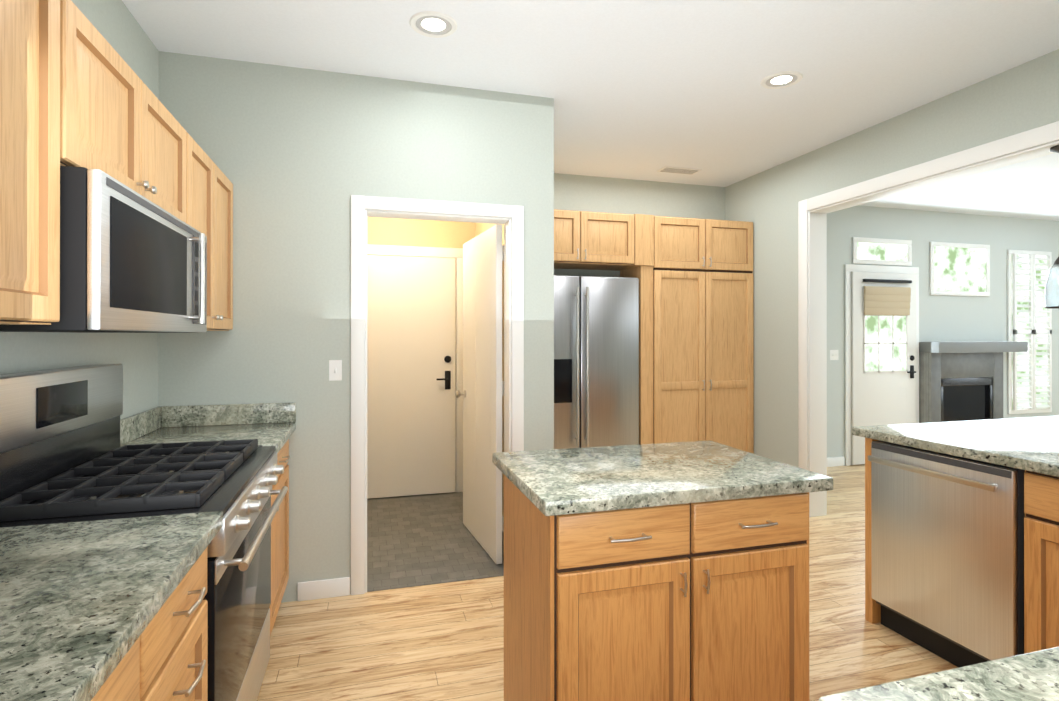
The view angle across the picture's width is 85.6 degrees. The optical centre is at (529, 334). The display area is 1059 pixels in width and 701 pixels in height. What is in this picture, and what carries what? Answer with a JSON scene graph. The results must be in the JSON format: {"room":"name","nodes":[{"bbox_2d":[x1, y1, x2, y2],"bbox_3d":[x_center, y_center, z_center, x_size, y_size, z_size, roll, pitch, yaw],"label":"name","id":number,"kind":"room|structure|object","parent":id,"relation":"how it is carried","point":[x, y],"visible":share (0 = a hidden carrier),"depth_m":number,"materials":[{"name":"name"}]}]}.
{"room":"kitchen","nodes":[
{"label":"kitchen","id":0,"kind":"room"},
{"bbox_2d":[0,0,158,418],"bbox_3d":[-1.090,-0.009,0.072,0.120,2.740,5.810,0,0,-16],"label":"wall","id":1,"kind":"structure","parent":0,"point":[116,25],"depth_m":2.29,"materials":[{"name":"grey paint"}]},
{"bbox_2d":[0,0,71,324],"bbox_3d":[-1.050,-0.555,0.759,0.326,1.065,0.923,0,0,-16],"label":"upper cabinet","id":2,"kind":"object","parent":1,"relation":"attached to","point":[36,35],"depth_m":1.15,"materials":[{"name":"brown wood"}]},
{"bbox_2d":[72,2,191,226],"bbox_3d":[-1.301,-0.571,1.641,0.326,0.380,0.900,0,0,-16],"label":"upper cabinet","id":3,"kind":"object","parent":1,"relation":"attached to","point":[75,90],"depth_m":1.58,"materials":[{"name":"brown wood"}]},
{"bbox_2d":[0,166,206,332],"bbox_3d":[-1.246,-0.189,1.656,0.441,0.363,0.890,0,0,-16],"label":"over-the-range microwave","id":4,"kind":"object","parent":3,"relation":"attached to","point":[132,261],"visible":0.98,"depth_m":1.39,"materials":[{"name":"silver metal"}]},
{"bbox_2d":[192,138,232,330],"bbox_3d":[-1.530,-0.390,2.444,0.326,0.740,0.761,0,0,-16],"label":"upper cabinet","id":5,"kind":"object","parent":1,"relation":"attached to","point":[212,191],"depth_m":2.52,"materials":[{"name":"brown wood"}]},
{"bbox_2d":[158,51,553,602],"bbox_3d":[-0.844,-0.003,3.101,2.015,2.740,0.120,0,0,-16],"label":"wall","id":6,"kind":"structure","parent":0,"point":[299,157],"depth_m":2.97,"materials":[{"name":"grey paint"}]},
{"bbox_2d":[329,360,341,380],"bbox_3d":[-1.014,0.187,2.989,0.070,0.114,0.011,0,0,-16],"label":"light switch","id":7,"kind":"object","parent":6,"relation":"attached to","point":[335,370],"visible":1,"depth_m":2.99,"materials":[{"name":"white plastic"}]},
{"bbox_2d":[351,195,523,594],"bbox_3d":[-0.505,0.317,3.199,0.940,2.100,0.156,0,0,-16],"label":"door frame","id":8,"kind":"structure","parent":6,"relation":"attached to","point":[512,220],"depth_m":3.08,"materials":[{"name":"white wood"}]},
{"bbox_2d":[455,224,503,563],"bbox_3d":[-0.345,0.352,3.736,0.178,2.008,0.805,0,0,-16],"label":"hall door","id":9,"kind":"structure","parent":6,"relation":"in","point":[482,393],"depth_m":3.62,"materials":[{"name":"white wood"}]},
{"bbox_2d":[367,217,474,257],"bbox_3d":[-1.282,0.120,4.858,1.655,2.500,0.120,0,0,-16],"label":"wall","id":10,"kind":"structure","parent":0,"point":[413,232],"depth_m":4.89,"materials":[{"name":"beige paint"}]},
{"bbox_2d":[367,244,462,498],"bbox_3d":[-1.063,0.307,4.807,1.070,2.114,0.094,0,0,-16],"label":"front door","id":11,"kind":"structure","parent":10,"relation":"in","point":[414,371],"depth_m":4.84,"materials":[{"name":"white wood"}]},
{"bbox_2d":[475,223,503,515],"bbox_3d":[-0.241,0.119,4.214,0.005,2.500,1.690,0,0,-16],"label":"wall","id":12,"kind":"structure","parent":0,"point":[480,228],"depth_m":4.03,"materials":[{"name":"beige paint"}]},
{"bbox_2d":[122,0,1058,220],"bbox_3d":[3.684,-1.424,2.367,10.800,0.100,7.800,0,0,-16],"label":"ceiling","id":13,"kind":"structure","parent":0,"point":[645,90],"depth_m":2.85,"materials":[{"name":"paint"}]},
{"bbox_2d":[409,11,457,37],"bbox_3d":[-0.425,-1.370,2.534,0.212,0.006,0.212,0,0,-16],"label":"recessed light","id":14,"kind":"object","parent":13,"relation":"in","point":[433,24],"visible":1,"depth_m":2.53,"materials":[{"name":"white plastic"}]},
{"bbox_2d":[657,166,700,174],"bbox_3d":[1.244,-1.365,4.760,0.340,0.009,0.140,0,0,-16],"label":"ceiling vent","id":15,"kind":"object","parent":13,"relation":"in","point":[678,170],"visible":0.98,"depth_m":4.75,"materials":[{"name":"white metal"}]},
{"bbox_2d":[760,71,802,88],"bbox_3d":[1.357,-1.369,3.081,0.212,0.006,0.212,0,0,-16],"label":"recessed light","id":16,"kind":"object","parent":13,"relation":"in","point":[782,79],"visible":1,"depth_m":3.07,"materials":[{"name":"white plastic"}]},
{"bbox_2d":[257,464,957,700],"bbox_3d":[3.684,1.394,2.362,10.800,0.064,7.800,0,0,-16],"label":"floor","id":17,"kind":"structure","parent":0,"point":[439,642],"depth_m":2.70,"materials":[{"name":"brown wood"}]},
{"bbox_2d":[96,623,155,700],"bbox_3d":[-0.901,0.923,0.707,0.586,0.878,0.450,0,0,-16],"label":"base cabinet","id":18,"kind":"object","parent":17,"relation":"on","point":[135,681],"depth_m":0.99,"materials":[{"name":"brown wood"}]},
{"bbox_2d":[0,364,287,700],"bbox_3d":[-1.172,0.737,1.815,0.655,1.255,0.900,0,0,-16],"label":"range","id":19,"kind":"object","parent":17,"relation":"on","point":[65,457],"visible":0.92,"depth_m":1.68,"materials":[{"name":"grey metal"}]},
{"bbox_2d":[156,551,207,700],"bbox_3d":[-1.024,0.924,1.137,0.586,0.878,0.446,0,0,-16],"label":"base cabinet","id":20,"kind":"object","parent":17,"relation":"on","point":[182,627],"depth_m":1.24,"materials":[{"name":"brown wood"}]},
{"bbox_2d":[0,511,222,700],"bbox_3d":[-0.750,0.461,0.234,0.620,0.040,2.340,0,0,-16],"label":"countertop","id":21,"kind":"structure","parent":20,"relation":"on","point":[77,599],"depth_m":0.99,"materials":[{"name":"grey stone"}]},
{"bbox_2d":[120,402,295,634],"bbox_3d":[-1.406,0.856,2.548,0.627,1.020,0.624,0,0,-16],"label":"base cabinet","id":22,"kind":"object","parent":17,"relation":"on","point":[269,424],"visible":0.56,"depth_m":2.72,"materials":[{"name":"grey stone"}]},
{"bbox_2d":[554,275,638,448],"bbox_3d":[0.407,0.455,4.649,0.910,1.830,0.447,0,0,-16],"label":"fridge","id":23,"kind":"object","parent":17,"relation":"on","point":[596,361],"visible":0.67,"depth_m":4.51,"materials":[{"name":"grey metal"}]},
{"bbox_2d":[492,440,832,700],"bbox_3d":[0.403,0.905,1.965,0.940,0.920,0.665,0,0,-16],"label":"kitchen island","id":24,"kind":"object","parent":17,"relation":"on","point":[676,571],"visible":1,"depth_m":1.71,"materials":[{"name":"brown wood"}]},
{"bbox_2d":[630,215,753,453],"bbox_3d":[1.411,0.201,4.970,0.956,2.340,0.417,0,0,-16],"label":"tall cabinet","id":25,"kind":"object","parent":17,"relation":"on","point":[694,276],"depth_m":4.76,"materials":[{"name":"brown wood"}]},
{"bbox_2d":[868,441,1024,667],"bbox_3d":[1.950,0.933,2.468,0.647,0.866,0.617,0,0,-16],"label":"dishwasher","id":26,"kind":"object","parent":17,"relation":"on","point":[947,548],"visible":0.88,"depth_m":2.33,"materials":[{"name":"grey metal"}]},
{"bbox_2d":[919,341,1027,422],"bbox_3d":[4.952,0.726,6.228,1.302,1.295,0.458,0,0,-16],"label":"fireplace","id":27,"kind":"object","parent":17,"relation":"on","point":[960,381],"visible":0.54,"depth_m":6.27,"materials":[{"name":"stone"}]},
{"bbox_2d":[1017,468,1058,647],"bbox_3d":[2.214,0.925,1.738,0.610,0.878,0.905,0,0,-16],"label":"base cabinet","id":28,"kind":"object","parent":17,"relation":"on","point":[1041,493],"depth_m":2.03,"materials":[{"name":"brown wood"}]},
{"bbox_2d":[852,416,1058,479],"bbox_3d":[2.604,0.465,1.866,1.510,0.040,2.315,0,0,-16],"label":"countertop","id":29,"kind":"structure","parent":28,"relation":"on","point":[1029,444],"depth_m":2.48,"materials":[{"name":"grey stone"}]},
{"bbox_2d":[554,173,724,276],"bbox_3d":[0.778,0.001,5.071,2.425,2.740,0.120,0,0,-16],"label":"wall","id":30,"kind":"structure","parent":0,"point":[600,194],"depth_m":5.05,"materials":[{"name":"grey paint"}]},
{"bbox_2d":[554,209,645,272],"bbox_3d":[0.328,-0.765,4.663,1.085,0.410,0.417,0,0,-16],"label":"upper cabinet","id":31,"kind":"object","parent":30,"relation":"attached to","point":[584,240],"depth_m":4.53,"materials":[{"name":"brown wood"}]},
{"bbox_2d":[725,49,1058,466],"bbox_3d":[2.867,-0.005,1.892,0.150,2.740,7.140,0,0,-16],"label":"wall","id":32,"kind":"structure","parent":0,"point":[1024,97],"depth_m":4.30,"materials":[{"name":"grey paint"}]},
{"bbox_2d":[798,121,1058,516],"bbox_3d":[2.998,0.169,1.435,0.182,2.390,6.190,0,0,-16],"label":"trim","id":33,"kind":"structure","parent":32,"relation":"attached to","point":[812,332],"depth_m":4.30,"materials":[{"name":"white wood"}]},
{"bbox_2d":[1045,145,1058,308],"bbox_3d":[2.612,-0.525,2.788,0.152,0.789,0.152,0,0,-16],"label":"pendant light","id":34,"kind":"object","parent":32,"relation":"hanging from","point":[1052,292],"visible":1,"depth_m":2.78,"materials":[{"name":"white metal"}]},
{"bbox_2d":[819,640,1058,700],"bbox_3d":[1.286,0.462,0.619,1.750,0.040,0.670,0,0,-16],"label":"countertop","id":35,"kind":"structure","parent":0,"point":[1033,675],"depth_m":0.72,"materials":[{"name":"grey stone"}]},
{"bbox_2d":[827,205,1058,465],"bbox_3d":[4.883,0.004,6.512,6.260,2.740,0.120,0,0,-16],"label":"wall","id":36,"kind":"structure","parent":0,"point":[944,318],"depth_m":6.35,"materials":[{"name":"paint"}]},
{"bbox_2d":[830,350,837,359],"bbox_3d":[3.178,0.212,5.962,0.115,0.114,0.011,0,0,-16],"label":"light switch","id":37,"kind":"object","parent":36,"relation":"attached to","point":[833,354],"visible":1,"depth_m":5.96,"materials":[{"name":"white plastic"}]},
{"bbox_2d":[827,457,844,466],"bbox_3d":[2.593,1.325,5.788,1.460,0.095,0.013,0,0,-16],"label":"baseboard","id":38,"kind":"structure","parent":36,"relation":"attached to","point":[833,461],"depth_m":5.95,"materials":[{"name":"white wood"}]},
{"bbox_2d":[845,264,918,465],"bbox_3d":[3.792,0.318,6.087,0.990,2.110,0.094,0,0,-16],"label":"patio door","id":39,"kind":"structure","parent":36,"relation":"in","point":[881,345],"depth_m":6.06,"materials":[{"name":"painted wood"},{"name":"glass"},{"name":"black metal"}]},
{"bbox_2d":[852,237,911,265],"bbox_3d":[3.782,-0.887,6.126,0.790,0.280,0.018,0,0,-16],"label":"transom window","id":40,"kind":"structure","parent":36,"relation":"in","point":[880,251],"depth_m":6.12,"materials":[{"name":"white"}]},
{"bbox_2d":[930,241,989,296],"bbox_3d":[4.845,-0.732,6.429,0.880,0.590,0.018,0,0,-16],"label":"window","id":41,"kind":"structure","parent":36,"relation":"in","point":[959,269],"depth_m":6.43,"materials":[{"name":"white"}]},
{"bbox_2d":[1007,250,1051,413],"bbox_3d":[5.889,-0.031,6.704,0.700,1.910,0.059,0,0,-16],"label":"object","id":42,"kind":"structure","parent":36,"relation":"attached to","point":[1029,372],"depth_m":6.69,"materials":[{"name":"white"}]}
]}

